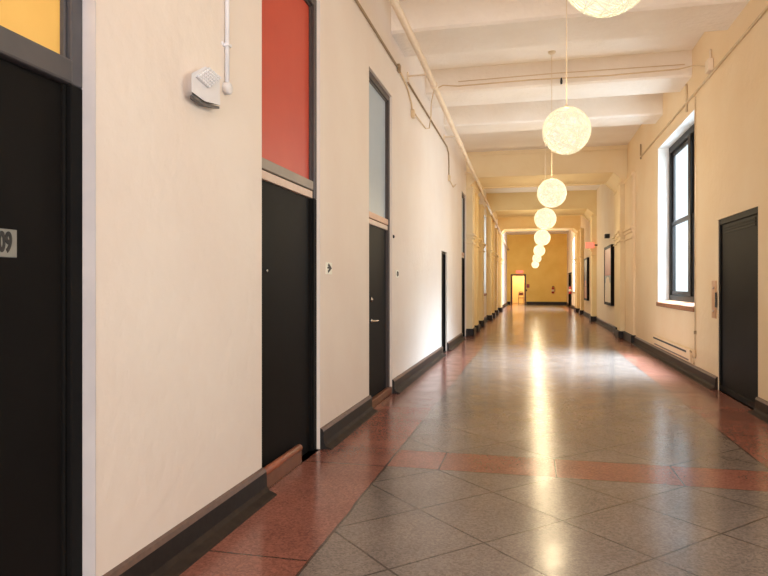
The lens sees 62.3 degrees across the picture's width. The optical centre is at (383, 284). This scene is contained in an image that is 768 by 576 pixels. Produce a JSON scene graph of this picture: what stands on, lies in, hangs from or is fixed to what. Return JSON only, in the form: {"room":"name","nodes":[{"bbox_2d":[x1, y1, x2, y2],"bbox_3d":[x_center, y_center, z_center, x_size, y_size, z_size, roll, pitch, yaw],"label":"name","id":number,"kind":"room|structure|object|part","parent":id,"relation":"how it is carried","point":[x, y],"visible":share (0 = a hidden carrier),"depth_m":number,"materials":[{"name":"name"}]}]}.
{"room":"building corridor","nodes":[
{"label":"building corridor","id":0,"kind":"room"},
{"bbox_2d":[96,0,506,575],"bbox_3d":[2.714,-1.215,20.058,0.300,5.330,53.900,0,0,13],"label":"wall","id":1,"kind":"structure","parent":0,"point":[179,180],"depth_m":3.64,"materials":[{"name":"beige paint"}]},
{"bbox_2d":[0,0,95,575],"bbox_3d":[-1.403,-0.515,2.062,0.152,3.830,1.200,0,0,13],"label":"door","id":2,"kind":"structure","parent":1,"relation":"in","point":[48,47],"depth_m":2.48,"materials":[{"name":"black paint"}]},
{"bbox_3d":[-1.387,-0.151,2.210,0.005,0.103,0.275,0,0,13],"label":"number plate","id":3,"kind":"part","parent":2,"relation":"part of","materials":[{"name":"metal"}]},
{"bbox_3d":[-1.438,-1.633,2.070,0.020,1.457,1.064,0,0,13],"label":"transom pane","id":4,"kind":"part","parent":2,"relation":"part of","materials":[{"name":"glass"}]},
{"bbox_3d":[-1.433,-1.623,2.069,0.090,1.615,1.200,0,0,13],"label":"transom frame","id":5,"kind":"part","parent":2,"relation":"part of","materials":[{"name":"grey paint"}]},
{"bbox_3d":[-1.433,0.292,2.069,0.090,2.215,1.200,0,0,13],"label":"frame","id":6,"kind":"part","parent":2,"relation":"part of","materials":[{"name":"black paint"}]},
{"bbox_2d":[190,66,220,108],"bbox_3d":[-0.970,-1.069,3.431,0.072,0.214,0.328,0,0,13],"label":"fire alarm","id":7,"kind":"object","parent":1,"relation":"attached to","point":[205,82],"visible":1,"depth_m":3.40,"materials":[{"name":"white plastic"}]},
{"bbox_3d":[-0.951,-1.119,3.433,0.020,0.114,0.274,0,0,13],"label":"diamond panel","id":8,"kind":"part","parent":7,"relation":"part of","materials":[{"name":"white plastic"}]},
{"bbox_2d":[222,0,232,94],"bbox_3d":[-0.918,-1.994,3.731,0.039,1.751,0.080,0,0,13],"label":"conduit","id":9,"kind":"object","parent":1,"relation":"attached to","point":[227,88],"visible":1,"depth_m":3.72,"materials":[{"name":"white plastic"}]},
{"bbox_2d":[262,0,316,488],"bbox_3d":[-0.735,-0.515,4.843,0.130,3.830,1.200,0,0,13],"label":"door","id":10,"kind":"structure","parent":1,"relation":"in","point":[289,27],"depth_m":4.91,"materials":[{"name":"black paint"}]},
{"bbox_3d":[-0.759,-1.613,4.849,0.020,1.495,1.060,0,0,13],"label":"transom pane","id":11,"kind":"part","parent":10,"relation":"part of","materials":[{"name":"red glass"}]},
{"bbox_3d":[-0.755,-0.760,4.848,0.068,0.061,1.060,0,0,13],"label":"drip rail","id":12,"kind":"part","parent":10,"relation":"part of","materials":[{"name":"paint"}]},
{"bbox_3d":[-0.754,-1.580,4.848,0.090,1.700,1.200,0,0,13],"label":"transom frame","id":13,"kind":"part","parent":10,"relation":"part of","materials":[{"name":"grey paint"}]},
{"bbox_3d":[-0.754,0.335,4.848,0.090,2.130,1.200,0,0,13],"label":"frame","id":14,"kind":"part","parent":10,"relation":"part of","materials":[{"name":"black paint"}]},
{"bbox_2d":[102,302,507,575],"bbox_3d":[2.911,1.311,20.012,0.105,0.178,53.300,0,0,13],"label":"baseboard","id":15,"kind":"structure","parent":1,"relation":"attached to","point":[180,547],"depth_m":3.66,"materials":[{"name":"black wood"}]},
{"bbox_2d":[326,262,331,273],"bbox_3d":[-0.488,-0.147,5.638,0.010,0.105,0.160,0,0,13],"label":"number sign","id":16,"kind":"object","parent":1,"relation":"attached to","point":[328,265],"visible":1,"depth_m":5.61,"materials":[{"name":"white plastic"}]},
{"bbox_2d":[369,71,391,406],"bbox_3d":[-0.089,-0.515,7.635,0.120,3.830,1.190,0,0,13],"label":"door","id":17,"kind":"structure","parent":1,"relation":"in","point":[379,100],"depth_m":7.80,"materials":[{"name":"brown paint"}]},
{"bbox_3d":[-0.109,-1.595,7.639,0.020,1.530,1.050,0,0,13],"label":"transom pane","id":18,"kind":"part","parent":17,"relation":"part of","materials":[{"name":"grey glass"}]},
{"bbox_3d":[-0.105,-0.729,7.638,0.068,0.059,1.050,0,0,13],"label":"drip rail","id":19,"kind":"part","parent":17,"relation":"part of","materials":[{"name":"paint"}]},
{"bbox_3d":[-0.104,-1.565,7.638,0.090,1.730,1.190,0,0,13],"label":"transom frame","id":20,"kind":"part","parent":17,"relation":"part of","materials":[{"name":"grey paint"}]},
{"bbox_3d":[-0.104,0.350,7.638,0.090,2.100,1.190,0,0,13],"label":"frame","id":21,"kind":"part","parent":17,"relation":"part of","materials":[{"name":"brown paint"}]},
{"bbox_2d":[355,0,414,118],"bbox_3d":[-0.962,-2.730,3.510,0.048,0.460,12.400,0,0,13],"label":"conduit","id":22,"kind":"object","parent":1,"relation":"attached to","point":[398,65],"visible":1,"depth_m":8.06,"materials":[{"name":"beige metal"}]},
{"bbox_2d":[407,82,455,187],"bbox_3d":[1.024,-2.572,12.033,0.048,0.724,5.903,0,0,13],"label":"conduit","id":23,"kind":"object","parent":1,"relation":"attached to","point":[408,83],"visible":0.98,"depth_m":12.12,"materials":[{"name":"beige metal"}]},
{"bbox_2d":[442,251,445,350],"bbox_3d":[1.171,0.355,13.106,0.090,2.090,0.840,0,0,13],"label":"door","id":24,"kind":"structure","parent":1,"relation":"in","point":[443,253],"depth_m":13.45,"materials":[{"name":"black paint"}]},
{"bbox_2d":[389,0,508,249],"bbox_3d":[3.085,-2.785,19.971,0.472,0.590,52.900,0,0,13],"label":"pipe","id":25,"kind":"object","parent":1,"relation":"attached to","point":[395,4],"visible":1,"depth_m":9.13,"materials":[{"name":"beige metal"}]},
{"bbox_2d":[462,193,464,335],"bbox_3d":[2.046,-0.515,16.861,0.090,3.830,1.070,0,0,13],"label":"door","id":26,"kind":"structure","parent":1,"relation":"in","point":[463,196],"depth_m":17.29,"materials":[{"name":"black paint"}]},
{"bbox_3d":[2.041,-1.610,16.862,0.020,1.500,0.930,0,0,13],"label":"transom pane","id":27,"kind":"part","parent":26,"relation":"part of","materials":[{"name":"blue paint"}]},
{"bbox_3d":[2.046,-1.580,16.861,0.090,1.700,1.070,0,0,13],"label":"transom frame","id":28,"kind":"part","parent":26,"relation":"part of","materials":[{"name":"brown paint"}]},
{"bbox_3d":[2.046,0.335,16.861,0.090,2.130,1.070,0,0,13],"label":"frame","id":29,"kind":"part","parent":26,"relation":"part of","materials":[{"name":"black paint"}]},
{"bbox_2d":[479,204,485,326],"bbox_3d":[3.350,-0.660,21.706,0.230,4.120,0.740,0,0,13],"label":"pilaster","id":30,"kind":"object","parent":1,"relation":"attached to","point":[482,244],"visible":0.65,"depth_m":21.41,"materials":[{"name":"beige paint"}]},
{"bbox_2d":[484,215,486,295],"bbox_3d":[3.580,-1.137,23.706,0.330,3.094,2.660,0,0,13],"label":"window","id":31,"kind":"structure","parent":1,"relation":"in","point":[485,294],"depth_m":24.94,"materials":[{"name":"white paint"}]},
{"bbox_2d":[495,228,498,314],"bbox_3d":[5.393,-0.660,30.471,0.230,4.120,0.740,0,0,13],"label":"pilaster","id":32,"kind":"object","parent":1,"relation":"attached to","point":[496,229],"visible":0.56,"depth_m":30.19,"materials":[{"name":"beige paint"}]},
{"bbox_2d":[415,64,704,128],"bbox_3d":[2.607,-3.009,9.799,4.130,0.837,1.350,0,0,13],"label":"cable","id":33,"kind":"object","parent":1,"relation":"attached to","point":[561,78],"visible":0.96,"depth_m":10.21,"materials":[{"name":"beige paint"}]},
{"bbox_2d":[179,303,767,575],"bbox_3d":[5.242,1.500,21.060,4.770,0.200,57.000,0,0,13],"label":"floor","id":34,"kind":"structure","parent":0,"point":[546,442],"depth_m":4.62,"materials":[{"name":"tile"}]},
{"bbox_2d":[518,291,523,303],"bbox_3d":[10.211,0.943,47.336,0.400,0.915,0.436,0,0,13],"label":"chair","id":35,"kind":"object","parent":34,"relation":"on","point":[520,292],"visible":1,"depth_m":47.49,"materials":[{"name":"brown wood"}]},
{"bbox_2d":[498,216,579,311],"bbox_3d":[8.216,-1.120,33.818,4.210,5.040,1.700,0,0,13],"label":"arch","id":36,"kind":"object","parent":34,"relation":"on","point":[563,223],"visible":0.83,"depth_m":33.26,"materials":[{"name":"beige paint"}]},
{"bbox_2d":[486,190,596,321],"bbox_3d":[6.411,-1.120,26.075,4.210,5.040,2.800,0,0,13],"label":"arch","id":37,"kind":"object","parent":34,"relation":"on","point":[583,203],"visible":0.94,"depth_m":24.99,"materials":[{"name":"beige paint"}]},
{"bbox_2d":[533,245,544,255],"bbox_3d":[6.145,-2.053,25.131,0.450,1.835,0.449,0,0,13],"label":"pendant lamp","id":38,"kind":"object","parent":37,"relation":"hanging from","point":[538,250],"visible":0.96,"depth_m":24.98,"materials":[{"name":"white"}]},
{"bbox_2d":[466,145,626,338],"bbox_3d":[4.527,-1.120,17.992,4.210,5.040,2.200,0,0,13],"label":"arch","id":39,"kind":"object","parent":34,"relation":"on","point":[596,165],"visible":0.89,"depth_m":17.22,"materials":[{"name":"beige paint"}]},
{"bbox_2d":[534,179,549,245],"bbox_3d":[4.452,-2.038,17.866,0.450,1.865,0.449,0,0,13],"label":"pendant lamp","id":40,"kind":"object","parent":39,"relation":"hanging from","point":[541,237],"visible":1,"depth_m":17.72,"materials":[{"name":"white glass"}]},
{"bbox_3d":[4.452,-1.330,17.866,0.442,0.442,0.442,0,0,13],"label":"lamp shade","id":41,"kind":"part","parent":40,"relation":"part of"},
{"bbox_2d":[512,276,523,302],"bbox_3d":[10.516,-0.075,47.452,3.060,3.050,3.200,0,0,13],"label":"wall","id":42,"kind":"structure","parent":0,"point":[517,281],"depth_m":48.94,"materials":[{"name":"yellow paint"}]},
{"bbox_2d":[507,236,566,303],"bbox_3d":[10.962,-1.215,45.602,4.770,5.330,0.200,0,0,13],"label":"wall","id":43,"kind":"structure","parent":0,"point":[551,271],"depth_m":45.42,"materials":[{"name":"yellow paint"}]},
{"bbox_2d":[511,274,525,303],"bbox_3d":[9.706,0.310,45.874,1.080,2.180,0.240,0,0,13],"label":"door frame","id":44,"kind":"structure","parent":43,"relation":"in","point":[524,275],"depth_m":45.66,"materials":[{"name":"black wood"}]},
{"bbox_2d":[507,234,566,244],"bbox_3d":[10.931,-3.265,45.466,4.170,0.730,0.100,0,0,13],"label":"crown molding","id":45,"kind":"structure","parent":43,"relation":"attached to","point":[522,235],"depth_m":45.57,"materials":[{"name":"yellow paint"}]},
{"bbox_2d":[507,302,566,304],"bbox_3d":[10.936,1.300,45.490,4.170,0.200,0.050,0,0,13],"label":"baseboard","id":46,"kind":"structure","parent":43,"relation":"attached to","point":[529,303],"depth_m":45.33,"materials":[{"name":"black stone"}]},
{"bbox_2d":[399,0,703,234],"bbox_3d":[5.242,-3.755,21.060,4.770,0.250,57.000,0,0,13],"label":"ceiling","id":47,"kind":"structure","parent":0,"point":[606,135],"depth_m":10.27,"materials":[{"name":"beige paint"}]},
{"bbox_2d":[531,261,538,267],"bbox_3d":[9.290,-2.333,39.019,0.450,2.595,0.448,0,0,-18],"label":"pendant lamp","id":48,"kind":"object","parent":47,"relation":"hanging from","point":[534,265],"visible":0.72,"depth_m":38.86,"materials":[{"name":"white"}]},
{"bbox_2d":[532,255,540,262],"bbox_3d":[7.758,-2.378,32.231,0.450,2.505,0.449,0,0,13],"label":"pendant lamp","id":49,"kind":"object","parent":47,"relation":"hanging from","point":[536,259],"visible":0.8,"depth_m":32.07,"materials":[{"name":"white glass"}]},
{"bbox_2d":[534,144,555,229],"bbox_3d":[3.361,-2.393,13.232,0.450,2.475,0.448,0,0,-18],"label":"pendant lamp","id":50,"kind":"object","parent":47,"relation":"hanging from","point":[545,218],"visible":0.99,"depth_m":13.09,"materials":[{"name":"white glass"}]},
{"bbox_3d":[3.361,-1.380,13.232,0.442,0.442,0.442,0,0,13],"label":"lamp shade","id":51,"kind":"part","parent":50,"relation":"part of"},
{"bbox_3d":[3.361,-2.616,13.232,0.008,2.028,0.008,0,0,-9],"label":"cord","id":52,"kind":"part","parent":50,"relation":"part of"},
{"bbox_2d":[537,50,566,207],"bbox_3d":[2.612,-2.418,9.885,0.450,2.425,0.448,0,0,-18],"label":"pendant lamp","id":53,"kind":"object","parent":47,"relation":"hanging from","point":[551,193],"visible":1,"depth_m":9.75,"materials":[{"name":"white glass"}]},
{"bbox_3d":[2.612,-2.641,9.885,0.008,1.978,0.008,0,0,-9],"label":"cord","id":54,"kind":"part","parent":53,"relation":"part of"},
{"bbox_3d":[2.612,-1.430,9.885,0.442,0.442,0.442,0,0,13],"label":"lamp shade","id":55,"kind":"part","parent":53,"relation":"part of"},
{"bbox_2d":[443,93,662,134],"bbox_3d":[3.330,-3.435,12.855,4.210,0.410,0.750,0,0,13],"label":"ceiling beam","id":56,"kind":"structure","parent":47,"relation":"attached to","point":[644,108],"depth_m":12.56,"materials":[{"name":"beige paint"}]},
{"bbox_2d":[425,50,691,107],"bbox_3d":[2.829,-3.435,10.707,4.210,0.410,0.860,0,0,13],"label":"ceiling beam","id":57,"kind":"structure","parent":47,"relation":"attached to","point":[670,81],"depth_m":10.39,"materials":[{"name":"beige paint"}]},
{"bbox_2d":[542,0,590,154],"bbox_3d":[1.740,-2.438,6.053,0.450,2.385,0.448,0,0,-18],"label":"pendant lamp","id":58,"kind":"object","parent":47,"relation":"hanging from","point":[566,130],"visible":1,"depth_m":5.91,"materials":[{"name":"white glass"}]},
{"bbox_3d":[1.739,-2.661,6.053,0.008,1.938,0.008,0,0,-9],"label":"cord","id":59,"kind":"part","parent":58,"relation":"part of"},
{"bbox_3d":[1.739,-1.470,6.053,0.442,0.442,0.442,0,0,13],"label":"lamp shade","id":60,"kind":"part","parent":58,"relation":"part of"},
{"bbox_2d":[391,0,749,56],"bbox_3d":[2.223,-3.435,8.107,4.210,0.410,0.900,0,0,13],"label":"ceiling beam","id":61,"kind":"structure","parent":47,"relation":"attached to","point":[438,26],"depth_m":7.94,"materials":[{"name":"beige paint"}]},
{"bbox_3d":[0.997,-3.435,2.848,4.210,0.410,0.800,0,0,13],"label":"ceiling beam","id":62,"kind":"structure","parent":47,"relation":"attached to","visible":0},
{"bbox_2d":[568,0,640,17],"bbox_3d":[1.089,-2.273,3.084,0.449,1.915,0.449,0,0,13],"label":"pendant lamp","id":63,"kind":"object","parent":62,"relation":"hanging from","point":[592,8],"visible":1,"depth_m":3.06,"materials":[{"name":"white glass"}]},
{"bbox_2d":[567,0,767,408],"bbox_3d":[7.067,-1.215,19.043,0.300,5.330,53.900,0,0,13],"label":"wall","id":64,"kind":"structure","parent":0,"point":[732,104],"depth_m":8.90,"materials":[{"name":"beige paint"}]},
{"bbox_2d":[568,272,571,305],"bbox_3d":[12.106,0.300,41.126,0.150,2.200,2.900,0,0,13],"label":"door","id":65,"kind":"structure","parent":64,"relation":"in","point":[570,273],"depth_m":42.40,"materials":[{"name":"black paint"}]},
{"bbox_2d":[573,237,574,293],"bbox_3d":[11.093,-1.157,36.382,0.330,3.294,3.860,0,0,13],"label":"window","id":66,"kind":"structure","parent":64,"relation":"in","point":[574,237],"depth_m":38.23,"materials":[{"name":"white paint"}]},
{"bbox_2d":[578,228,583,313],"bbox_3d":[9.496,-0.660,30.542,0.230,4.120,0.740,0,0,13],"label":"pilaster","id":67,"kind":"object","parent":64,"relation":"attached to","point":[581,256],"visible":0.9,"depth_m":30.25,"materials":[{"name":"beige paint"}]},
{"bbox_2d":[584,257,588,300],"bbox_3d":[9.006,-0.260,28.243,0.100,1.880,1.700,0,0,13],"label":"framed poster","id":68,"kind":"object","parent":64,"relation":"attached to","point":[586,260],"visible":1,"depth_m":27.82,"materials":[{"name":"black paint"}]},
{"bbox_2d":[584,260,586,297],"bbox_3d":[9.007,-0.260,28.243,0.078,1.700,1.520,0,0,13],"label":"print","id":69,"kind":"object","parent":68,"relation":"attached to","point":[585,261],"depth_m":28.34},
{"bbox_2d":[585,242,596,247],"bbox_3d":[7.865,-1.510,24.073,0.430,0.220,0.060,0,0,13],"label":"exit sign","id":70,"kind":"object","parent":64,"relation":"attached to","point":[587,244],"visible":1,"depth_m":24.05,"materials":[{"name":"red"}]},
{"bbox_2d":[604,244,613,305],"bbox_3d":[7.082,-0.300,19.989,0.100,1.860,1.850,0,0,13],"label":"framed poster","id":71,"kind":"object","parent":64,"relation":"attached to","point":[608,250],"visible":0.98,"depth_m":19.56,"materials":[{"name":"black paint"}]},
{"bbox_2d":[605,248,610,302],"bbox_3d":[7.083,-0.300,19.989,0.078,1.680,1.670,0,0,13],"label":"print","id":72,"kind":"object","parent":71,"relation":"attached to","point":[607,250],"depth_m":19.88},
{"bbox_2d":[622,171,635,342],"bbox_3d":[6.107,-0.660,15.827,0.150,4.120,1.440,0,0,13],"label":"pilaster","id":73,"kind":"object","parent":64,"relation":"attached to","point":[629,232],"visible":0.97,"depth_m":15.49,"materials":[{"name":"beige paint"}]},
{"bbox_2d":[566,303,767,423],"bbox_3d":[6.870,1.311,19.089,0.105,0.178,53.300,0,0,13],"label":"baseboard","id":74,"kind":"structure","parent":64,"relation":"attached to","point":[704,378],"depth_m":10.04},
{"bbox_2d":[652,334,691,362],"bbox_3d":[5.096,1.100,11.324,0.055,0.200,3.130,0,0,13],"label":"air vent","id":75,"kind":"object","parent":64,"relation":"in","point":[683,352],"visible":0.92,"depth_m":10.98,"materials":[{"name":"beige metal"}]},
{"bbox_2d":[656,110,693,311],"bbox_3d":[5.187,-1.137,11.041,0.330,3.094,2.940,0,0,13],"label":"window","id":76,"kind":"structure","parent":64,"relation":"in","point":[683,136],"depth_m":12.28,"materials":[{"name":"white paint"}]},
{"bbox_3d":[5.138,0.350,11.052,0.230,0.119,2.940,0,0,13],"label":"sill","id":77,"kind":"part","parent":76,"relation":"part of","materials":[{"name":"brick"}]},
{"bbox_3d":[5.428,-1.180,11.580,0.055,2.740,1.460,0,0,13],"label":"sash","id":78,"kind":"part","parent":76,"relation":"part of","materials":[{"name":"black metal"}]},
{"bbox_3d":[5.294,-1.180,11.016,0.110,3.000,2.880,0,0,13],"label":"frame","id":79,"kind":"part","parent":76,"relation":"part of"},
{"bbox_3d":[5.110,-1.180,10.217,0.055,2.740,0.980,0,0,13],"label":"sash","id":80,"kind":"part","parent":76,"relation":"part of","materials":[{"name":"black metal"}]},
{"bbox_2d":[690,96,695,364],"bbox_3d":[4.671,-0.820,9.601,0.068,4.040,0.122,0,0,-32],"label":"pipe","id":81,"kind":"object","parent":64,"relation":"attached to","point":[693,352],"visible":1,"depth_m":9.56,"materials":[{"name":"beige metal"}]},
{"bbox_2d":[640,5,767,158],"bbox_3d":[3.710,-2.995,5.458,0.068,0.490,18.316,0,0,13],"label":"conduit","id":82,"kind":"object","parent":64,"relation":"attached to","point":[709,69],"visible":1,"depth_m":8.71,"materials":[{"name":"beige metal"}]},
{"bbox_2d":[712,281,716,317],"bbox_3d":[4.466,0.195,8.591,0.026,0.510,0.240,0,0,13],"label":"plate","id":83,"kind":"object","parent":64,"relation":"attached to","point":[714,283],"visible":1,"depth_m":8.57,"materials":[{"name":"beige metal"}]},
{"bbox_2d":[719,207,757,408],"bbox_3d":[4.344,0.268,7.685,0.128,2.265,1.540,0,0,13],"label":"door","id":84,"kind":"structure","parent":64,"relation":"in","point":[738,233],"depth_m":7.67,"materials":[{"name":"black paint"}]}
]}

